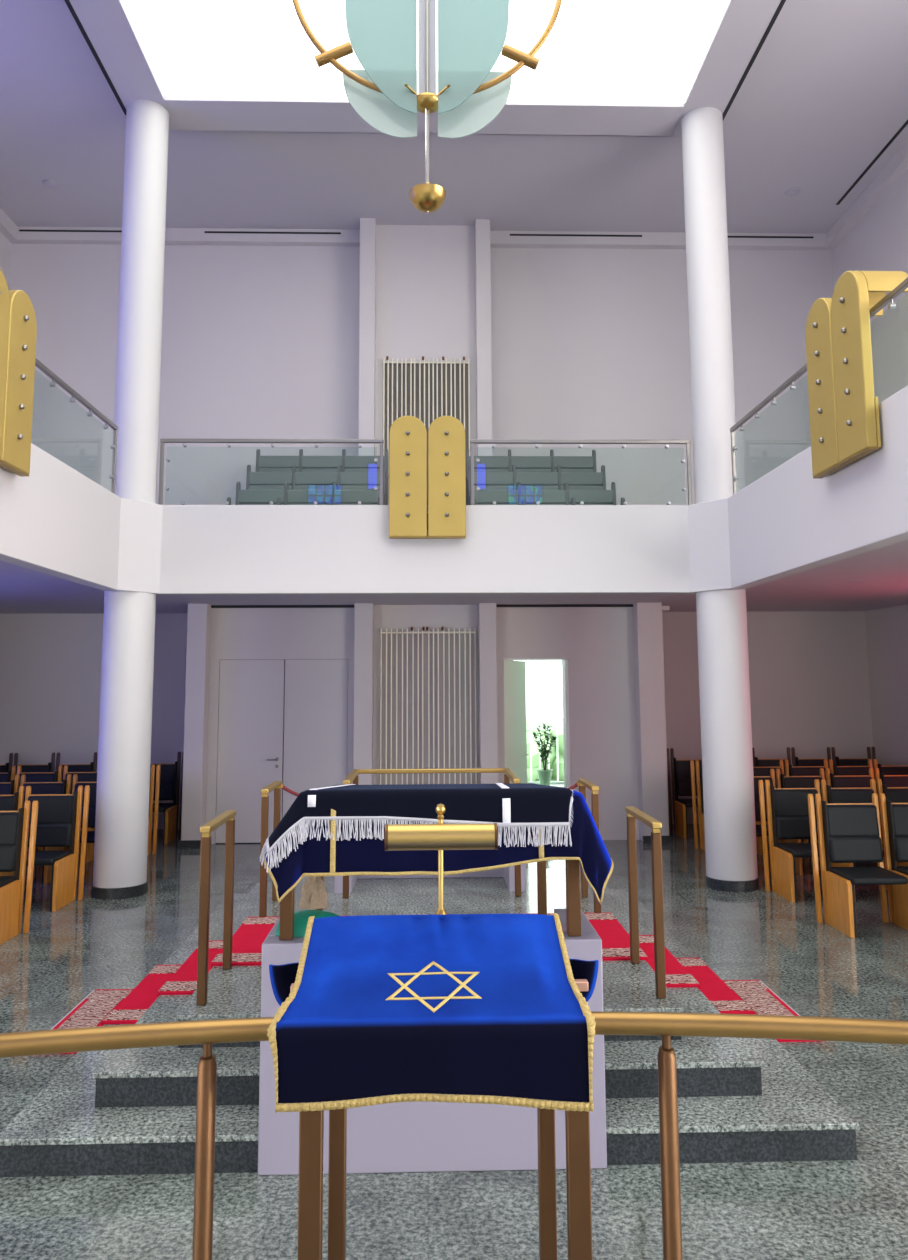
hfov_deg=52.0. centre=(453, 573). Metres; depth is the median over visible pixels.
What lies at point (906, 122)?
trim
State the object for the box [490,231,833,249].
trim
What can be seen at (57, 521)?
balcony
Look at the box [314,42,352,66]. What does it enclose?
socket
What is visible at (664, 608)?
ceiling
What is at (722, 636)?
column
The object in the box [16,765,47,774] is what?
cushion
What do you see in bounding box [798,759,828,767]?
cushion
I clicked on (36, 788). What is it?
cushion
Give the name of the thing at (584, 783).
handrail
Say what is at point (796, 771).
cushion
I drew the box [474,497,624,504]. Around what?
pew
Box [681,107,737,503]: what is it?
column
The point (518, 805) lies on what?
cover
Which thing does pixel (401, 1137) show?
plinth
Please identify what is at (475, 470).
cushion
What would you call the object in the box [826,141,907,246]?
trim
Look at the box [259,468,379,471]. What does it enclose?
cushion
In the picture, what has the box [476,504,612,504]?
cushion
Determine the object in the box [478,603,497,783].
trim
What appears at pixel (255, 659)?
wall
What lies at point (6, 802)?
cushion
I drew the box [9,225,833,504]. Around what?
wall
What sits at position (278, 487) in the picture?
cushion
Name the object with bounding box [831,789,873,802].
cushion
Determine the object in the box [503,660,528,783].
door
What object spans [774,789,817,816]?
cushion
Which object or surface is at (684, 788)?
cushion
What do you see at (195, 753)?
pillar
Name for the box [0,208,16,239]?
trim
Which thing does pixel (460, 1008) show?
cloth
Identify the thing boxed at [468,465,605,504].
pew
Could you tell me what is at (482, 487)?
cushion
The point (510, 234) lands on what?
trim
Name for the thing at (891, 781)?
cushion
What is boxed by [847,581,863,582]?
recessed light
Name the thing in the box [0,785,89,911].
pew
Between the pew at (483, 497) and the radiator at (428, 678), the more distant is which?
the radiator at (428, 678)
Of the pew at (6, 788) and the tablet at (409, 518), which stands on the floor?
the pew at (6, 788)
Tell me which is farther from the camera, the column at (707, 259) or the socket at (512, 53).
the column at (707, 259)
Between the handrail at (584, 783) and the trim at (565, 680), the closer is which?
the handrail at (584, 783)
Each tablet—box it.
[0,269,36,475]
[389,416,465,538]
[805,271,907,478]
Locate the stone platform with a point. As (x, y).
(131, 1111)
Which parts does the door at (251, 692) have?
handle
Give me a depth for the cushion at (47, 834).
8.79 m
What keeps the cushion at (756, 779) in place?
on the pew at (782, 781)
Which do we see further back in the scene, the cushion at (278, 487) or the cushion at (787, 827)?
the cushion at (278, 487)
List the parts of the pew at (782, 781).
seat, panel, panel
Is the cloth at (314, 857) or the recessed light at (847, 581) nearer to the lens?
the cloth at (314, 857)
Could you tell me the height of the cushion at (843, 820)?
0.265 m
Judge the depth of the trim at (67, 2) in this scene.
9.10 m
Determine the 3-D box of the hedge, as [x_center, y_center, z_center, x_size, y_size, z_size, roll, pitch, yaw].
[2.909,4.029,20.756,11.425,1.798,1.586,0,-7,-2]
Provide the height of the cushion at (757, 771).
0.265 m
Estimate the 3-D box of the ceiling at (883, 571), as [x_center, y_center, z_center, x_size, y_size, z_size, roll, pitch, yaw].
[-0.171,-0.438,5.892,13.000,0.140,15.600,0,-7,-2]
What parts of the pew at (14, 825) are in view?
seat, panel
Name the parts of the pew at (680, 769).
panel, panel, seat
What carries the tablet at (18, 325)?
attached to the balcony
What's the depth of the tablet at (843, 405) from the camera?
6.44 m
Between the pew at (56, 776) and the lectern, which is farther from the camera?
the pew at (56, 776)
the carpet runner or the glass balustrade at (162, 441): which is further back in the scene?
the glass balustrade at (162, 441)
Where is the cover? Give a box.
[259,783,573,872]
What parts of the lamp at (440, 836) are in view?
post, lamp shade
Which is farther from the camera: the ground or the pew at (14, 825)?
the ground
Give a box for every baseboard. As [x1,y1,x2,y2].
[178,840,200,847]
[643,835,670,842]
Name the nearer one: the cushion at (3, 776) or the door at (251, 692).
the cushion at (3, 776)
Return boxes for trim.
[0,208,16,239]
[9,226,359,246]
[19,230,121,231]
[64,0,126,114]
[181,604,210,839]
[204,231,340,233]
[211,605,353,607]
[353,603,373,784]
[358,218,375,455]
[475,219,492,455]
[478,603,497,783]
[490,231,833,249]
[496,604,632,606]
[503,658,570,787]
[510,234,641,236]
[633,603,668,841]
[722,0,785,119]
[728,236,813,237]
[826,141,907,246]
[836,120,907,204]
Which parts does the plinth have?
panel, folded cap, panel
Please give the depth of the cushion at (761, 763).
12.69 m
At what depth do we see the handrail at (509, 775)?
7.76 m
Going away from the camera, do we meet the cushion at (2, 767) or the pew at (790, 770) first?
the pew at (790, 770)
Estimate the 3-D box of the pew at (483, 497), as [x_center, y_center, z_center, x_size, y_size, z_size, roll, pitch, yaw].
[1.056,-0.648,10.704,1.710,0.929,0.490,0,-7,-2]
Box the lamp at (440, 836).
[384,804,497,913]
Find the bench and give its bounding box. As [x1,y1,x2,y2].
[334,864,525,893]
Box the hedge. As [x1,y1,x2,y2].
[526,715,563,781]
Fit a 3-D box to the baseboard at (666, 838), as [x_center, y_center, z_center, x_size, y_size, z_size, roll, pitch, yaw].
[2.577,3.367,11.805,0.360,0.090,0.030,0,-7,-2]
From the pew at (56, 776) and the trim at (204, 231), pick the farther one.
the trim at (204, 231)
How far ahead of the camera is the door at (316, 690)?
12.12 m
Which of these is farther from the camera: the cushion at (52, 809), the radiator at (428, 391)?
the radiator at (428, 391)
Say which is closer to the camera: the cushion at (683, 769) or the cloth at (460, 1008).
the cloth at (460, 1008)
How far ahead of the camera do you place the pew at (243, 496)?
10.82 m
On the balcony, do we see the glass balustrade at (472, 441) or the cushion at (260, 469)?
the glass balustrade at (472, 441)
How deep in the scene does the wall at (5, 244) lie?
12.70 m
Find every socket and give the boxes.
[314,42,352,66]
[501,44,539,69]
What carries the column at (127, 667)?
on the floor
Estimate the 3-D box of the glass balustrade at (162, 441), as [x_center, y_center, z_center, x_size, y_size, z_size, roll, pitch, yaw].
[-1.882,-1.052,9.615,2.305,0.703,0.044,0,-7,-2]
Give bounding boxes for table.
[279,860,580,939]
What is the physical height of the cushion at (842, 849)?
0.215 m
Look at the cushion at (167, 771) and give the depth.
12.44 m
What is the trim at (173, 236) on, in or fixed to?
attached to the wall at (259, 342)
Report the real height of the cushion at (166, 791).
0.215 m
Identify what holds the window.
in the wall at (662, 617)
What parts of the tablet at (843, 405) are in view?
plate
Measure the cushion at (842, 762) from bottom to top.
0.265 m
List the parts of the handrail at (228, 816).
post, rail, post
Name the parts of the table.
leg, leg, leg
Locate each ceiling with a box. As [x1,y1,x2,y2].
[0,0,907,233]
[0,539,907,613]
[662,606,669,611]
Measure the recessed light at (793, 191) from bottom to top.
0.044 m
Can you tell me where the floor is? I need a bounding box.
[0,824,907,1259]
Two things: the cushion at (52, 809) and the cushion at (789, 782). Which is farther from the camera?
the cushion at (789, 782)
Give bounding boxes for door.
[215,660,284,842]
[283,659,347,816]
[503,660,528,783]
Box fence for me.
[526,727,562,781]
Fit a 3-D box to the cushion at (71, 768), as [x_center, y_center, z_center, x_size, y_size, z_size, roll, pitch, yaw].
[-5.078,2.690,12.437,0.448,0.265,0.095,0,-7,-2]
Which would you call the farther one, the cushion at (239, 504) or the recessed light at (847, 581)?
the cushion at (239, 504)
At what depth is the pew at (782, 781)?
10.31 m
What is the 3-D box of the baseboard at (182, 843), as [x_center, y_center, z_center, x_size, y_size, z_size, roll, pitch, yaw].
[-3.301,3.378,11.635,0.280,0.090,0.030,0,-7,-2]
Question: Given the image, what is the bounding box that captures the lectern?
[290,979,592,1259]
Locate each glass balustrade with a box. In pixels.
[35,357,117,493]
[158,439,383,504]
[470,439,691,504]
[730,277,907,494]
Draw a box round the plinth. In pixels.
[258,909,606,1174]
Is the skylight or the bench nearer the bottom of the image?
the bench
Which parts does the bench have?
panel, panel, panel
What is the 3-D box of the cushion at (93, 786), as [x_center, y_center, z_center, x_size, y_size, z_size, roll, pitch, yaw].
[-3.890,2.401,10.088,0.448,0.265,0.095,0,-7,-2]
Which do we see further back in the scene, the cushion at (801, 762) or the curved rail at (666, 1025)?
the cushion at (801, 762)
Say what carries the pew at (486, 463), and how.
on the floor
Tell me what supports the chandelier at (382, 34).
hanging from the skylight
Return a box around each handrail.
[196,810,235,1004]
[259,781,281,916]
[343,768,520,898]
[578,778,600,912]
[625,806,665,997]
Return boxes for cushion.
[0,765,4,772]
[0,773,7,781]
[0,783,9,794]
[0,796,13,810]
[0,812,17,844]
[0,844,15,871]
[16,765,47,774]
[19,773,54,786]
[23,783,62,806]
[27,823,71,846]
[28,795,72,823]
[57,765,89,781]
[65,773,96,793]
[74,783,96,806]
[81,807,95,827]
[150,764,174,783]
[153,784,173,799]
[239,504,377,504]
[249,485,379,489]
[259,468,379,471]
[474,469,593,471]
[474,485,602,489]
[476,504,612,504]
[676,760,701,779]
[677,779,696,795]
[753,767,781,787]
[754,777,772,800]
[755,801,766,820]
[758,760,788,775]
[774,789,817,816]
[776,816,817,839]
[784,777,821,799]
[792,767,825,779]
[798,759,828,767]
[827,804,878,836]
[829,836,882,862]
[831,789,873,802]
[834,776,871,787]
[837,767,869,775]
[839,759,867,765]
[882,766,907,774]
[884,776,907,786]
[887,788,907,802]
[892,804,907,835]
[894,836,907,861]
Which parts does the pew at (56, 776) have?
panel, panel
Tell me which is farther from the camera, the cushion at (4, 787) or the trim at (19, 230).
the trim at (19, 230)
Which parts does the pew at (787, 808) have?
panel, panel, seat, panel, panel, panel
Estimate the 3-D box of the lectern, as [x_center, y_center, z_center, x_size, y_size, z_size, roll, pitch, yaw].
[-0.036,1.690,2.637,0.866,1.256,0.440,0,-7,-2]
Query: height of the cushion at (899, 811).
0.265 m
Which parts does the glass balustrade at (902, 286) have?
post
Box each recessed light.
[42,180,59,188]
[784,187,800,195]
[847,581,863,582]
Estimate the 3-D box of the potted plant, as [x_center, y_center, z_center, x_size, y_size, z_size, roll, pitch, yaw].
[1.428,2.818,14.559,0.406,0.962,0.284,0,-7,-2]
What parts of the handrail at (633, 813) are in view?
post, rail, post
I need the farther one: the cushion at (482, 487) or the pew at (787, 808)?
the cushion at (482, 487)
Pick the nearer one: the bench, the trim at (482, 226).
the bench
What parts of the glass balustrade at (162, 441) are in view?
post, rail, post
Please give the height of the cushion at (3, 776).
0.265 m
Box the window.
[513,660,563,787]
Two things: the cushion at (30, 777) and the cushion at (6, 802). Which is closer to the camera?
the cushion at (6, 802)
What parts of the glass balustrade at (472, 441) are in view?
post, rail, post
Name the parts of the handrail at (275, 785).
post, rail, post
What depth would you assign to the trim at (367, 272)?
12.43 m
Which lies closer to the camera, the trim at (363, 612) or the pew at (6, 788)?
the pew at (6, 788)
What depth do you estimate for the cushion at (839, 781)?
10.31 m
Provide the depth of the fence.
17.77 m
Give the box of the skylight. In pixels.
[122,0,729,102]
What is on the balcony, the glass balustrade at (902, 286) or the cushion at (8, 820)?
the glass balustrade at (902, 286)
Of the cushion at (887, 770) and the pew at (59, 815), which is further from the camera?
the cushion at (887, 770)
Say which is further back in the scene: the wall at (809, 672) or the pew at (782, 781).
the wall at (809, 672)
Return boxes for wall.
[0,232,11,290]
[0,605,872,843]
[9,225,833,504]
[255,659,347,817]
[662,617,668,814]
[831,168,907,403]
[865,604,907,765]
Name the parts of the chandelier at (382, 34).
glass plate, glass plate, rod, lamp shade, glass plate, glass plate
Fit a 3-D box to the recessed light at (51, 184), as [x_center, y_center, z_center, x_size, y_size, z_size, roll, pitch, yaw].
[-5.079,-4.905,11.722,0.200,0.044,0.200,0,-7,-2]
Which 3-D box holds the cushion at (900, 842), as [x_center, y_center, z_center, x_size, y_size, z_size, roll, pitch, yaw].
[3.941,2.319,7.865,0.448,0.215,0.113,0,-7,-2]
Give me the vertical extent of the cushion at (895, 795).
0.265 m
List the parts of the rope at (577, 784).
cord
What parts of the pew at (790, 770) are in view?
panel, panel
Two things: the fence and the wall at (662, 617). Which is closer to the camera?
the wall at (662, 617)
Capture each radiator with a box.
[380,626,476,784]
[383,356,469,504]
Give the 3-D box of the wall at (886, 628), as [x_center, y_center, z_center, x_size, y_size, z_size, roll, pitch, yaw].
[6.513,0.905,4.032,0.250,3.080,19.850,0,-7,-2]
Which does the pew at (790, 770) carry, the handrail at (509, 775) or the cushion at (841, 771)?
the cushion at (841, 771)
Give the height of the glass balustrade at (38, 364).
0.703 m
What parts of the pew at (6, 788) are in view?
panel, panel, seat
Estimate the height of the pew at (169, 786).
1.128 m
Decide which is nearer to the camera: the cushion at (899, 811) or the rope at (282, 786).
the rope at (282, 786)
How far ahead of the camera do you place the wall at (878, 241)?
11.65 m
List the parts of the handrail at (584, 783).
post, rail, post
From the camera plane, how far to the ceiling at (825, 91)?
11.17 m
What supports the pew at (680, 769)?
on the floor
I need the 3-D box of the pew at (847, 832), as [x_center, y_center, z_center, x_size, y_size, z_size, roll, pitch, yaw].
[4.505,2.379,7.714,2.903,1.053,0.565,0,-7,-2]
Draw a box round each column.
[91,591,155,899]
[114,100,168,503]
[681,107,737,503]
[696,589,759,891]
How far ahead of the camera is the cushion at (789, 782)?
10.29 m
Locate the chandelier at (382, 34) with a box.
[292,0,561,212]
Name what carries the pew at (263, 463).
on the floor
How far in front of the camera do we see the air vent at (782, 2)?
9.18 m
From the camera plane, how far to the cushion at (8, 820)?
7.68 m
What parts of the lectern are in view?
leg, leg, leg, leg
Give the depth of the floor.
3.82 m
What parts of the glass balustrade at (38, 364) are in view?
rail, post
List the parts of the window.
sill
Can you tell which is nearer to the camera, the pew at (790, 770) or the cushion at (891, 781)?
the cushion at (891, 781)
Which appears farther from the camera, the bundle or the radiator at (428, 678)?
the radiator at (428, 678)
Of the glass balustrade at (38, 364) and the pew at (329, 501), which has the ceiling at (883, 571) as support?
the pew at (329, 501)
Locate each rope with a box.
[280,783,298,795]
[569,781,579,789]
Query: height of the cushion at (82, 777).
0.265 m
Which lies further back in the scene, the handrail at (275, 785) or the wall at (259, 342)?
the wall at (259, 342)
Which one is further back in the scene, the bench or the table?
the bench
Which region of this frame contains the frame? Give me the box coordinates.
[69,0,780,136]
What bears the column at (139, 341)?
on the balcony
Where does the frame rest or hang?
attached to the ceiling at (825, 91)
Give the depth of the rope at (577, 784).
6.91 m
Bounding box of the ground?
[535,718,562,781]
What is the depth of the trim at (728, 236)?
13.09 m
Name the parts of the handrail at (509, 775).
post, post, rail, post, post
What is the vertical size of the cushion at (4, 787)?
0.265 m
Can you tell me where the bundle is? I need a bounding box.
[299,877,328,909]
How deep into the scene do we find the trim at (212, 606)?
12.25 m
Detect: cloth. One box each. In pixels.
[262,790,613,903]
[267,913,598,1112]
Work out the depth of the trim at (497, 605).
12.36 m
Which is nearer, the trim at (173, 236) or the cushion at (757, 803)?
the cushion at (757, 803)
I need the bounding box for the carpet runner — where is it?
[50,912,815,1053]
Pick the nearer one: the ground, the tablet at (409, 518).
the tablet at (409, 518)
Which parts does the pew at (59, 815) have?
panel, seat, panel, panel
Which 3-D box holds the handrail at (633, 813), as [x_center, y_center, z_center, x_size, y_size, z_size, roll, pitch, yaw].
[1.016,1.712,4.952,0.052,0.850,0.640,0,-7,-2]
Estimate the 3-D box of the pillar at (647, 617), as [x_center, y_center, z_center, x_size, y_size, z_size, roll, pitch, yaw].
[2.560,1.899,12.113,0.330,3.080,0.250,0,-7,-2]
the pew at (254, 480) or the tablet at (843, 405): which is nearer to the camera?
the tablet at (843, 405)
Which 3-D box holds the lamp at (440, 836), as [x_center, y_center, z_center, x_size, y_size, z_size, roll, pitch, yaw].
[-0.041,0.934,2.958,0.356,0.393,0.110,0,-7,-2]
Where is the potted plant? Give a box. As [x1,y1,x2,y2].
[533,723,556,785]
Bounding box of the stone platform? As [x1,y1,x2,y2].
[0,868,858,1176]
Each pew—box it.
[0,752,182,843]
[0,765,159,861]
[0,774,96,883]
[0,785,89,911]
[0,801,37,944]
[227,497,379,504]
[235,482,383,504]
[246,465,385,504]
[256,449,387,504]
[466,449,596,504]
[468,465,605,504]
[470,482,616,504]
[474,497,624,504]
[667,747,875,838]
[690,759,907,854]
[754,768,907,875]
[758,779,907,902]
[808,793,907,937]
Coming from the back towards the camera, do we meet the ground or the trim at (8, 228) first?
the ground
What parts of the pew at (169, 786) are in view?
seat, panel, panel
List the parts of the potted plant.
stem, pot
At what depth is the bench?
7.42 m
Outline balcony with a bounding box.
[0,386,907,594]
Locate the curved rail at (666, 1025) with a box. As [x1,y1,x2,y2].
[0,1011,907,1259]
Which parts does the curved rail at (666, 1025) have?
post, rail, post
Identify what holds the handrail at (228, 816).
on the stone platform
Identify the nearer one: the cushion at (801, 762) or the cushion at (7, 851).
the cushion at (7, 851)
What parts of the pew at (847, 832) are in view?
panel, panel, seat, panel, seat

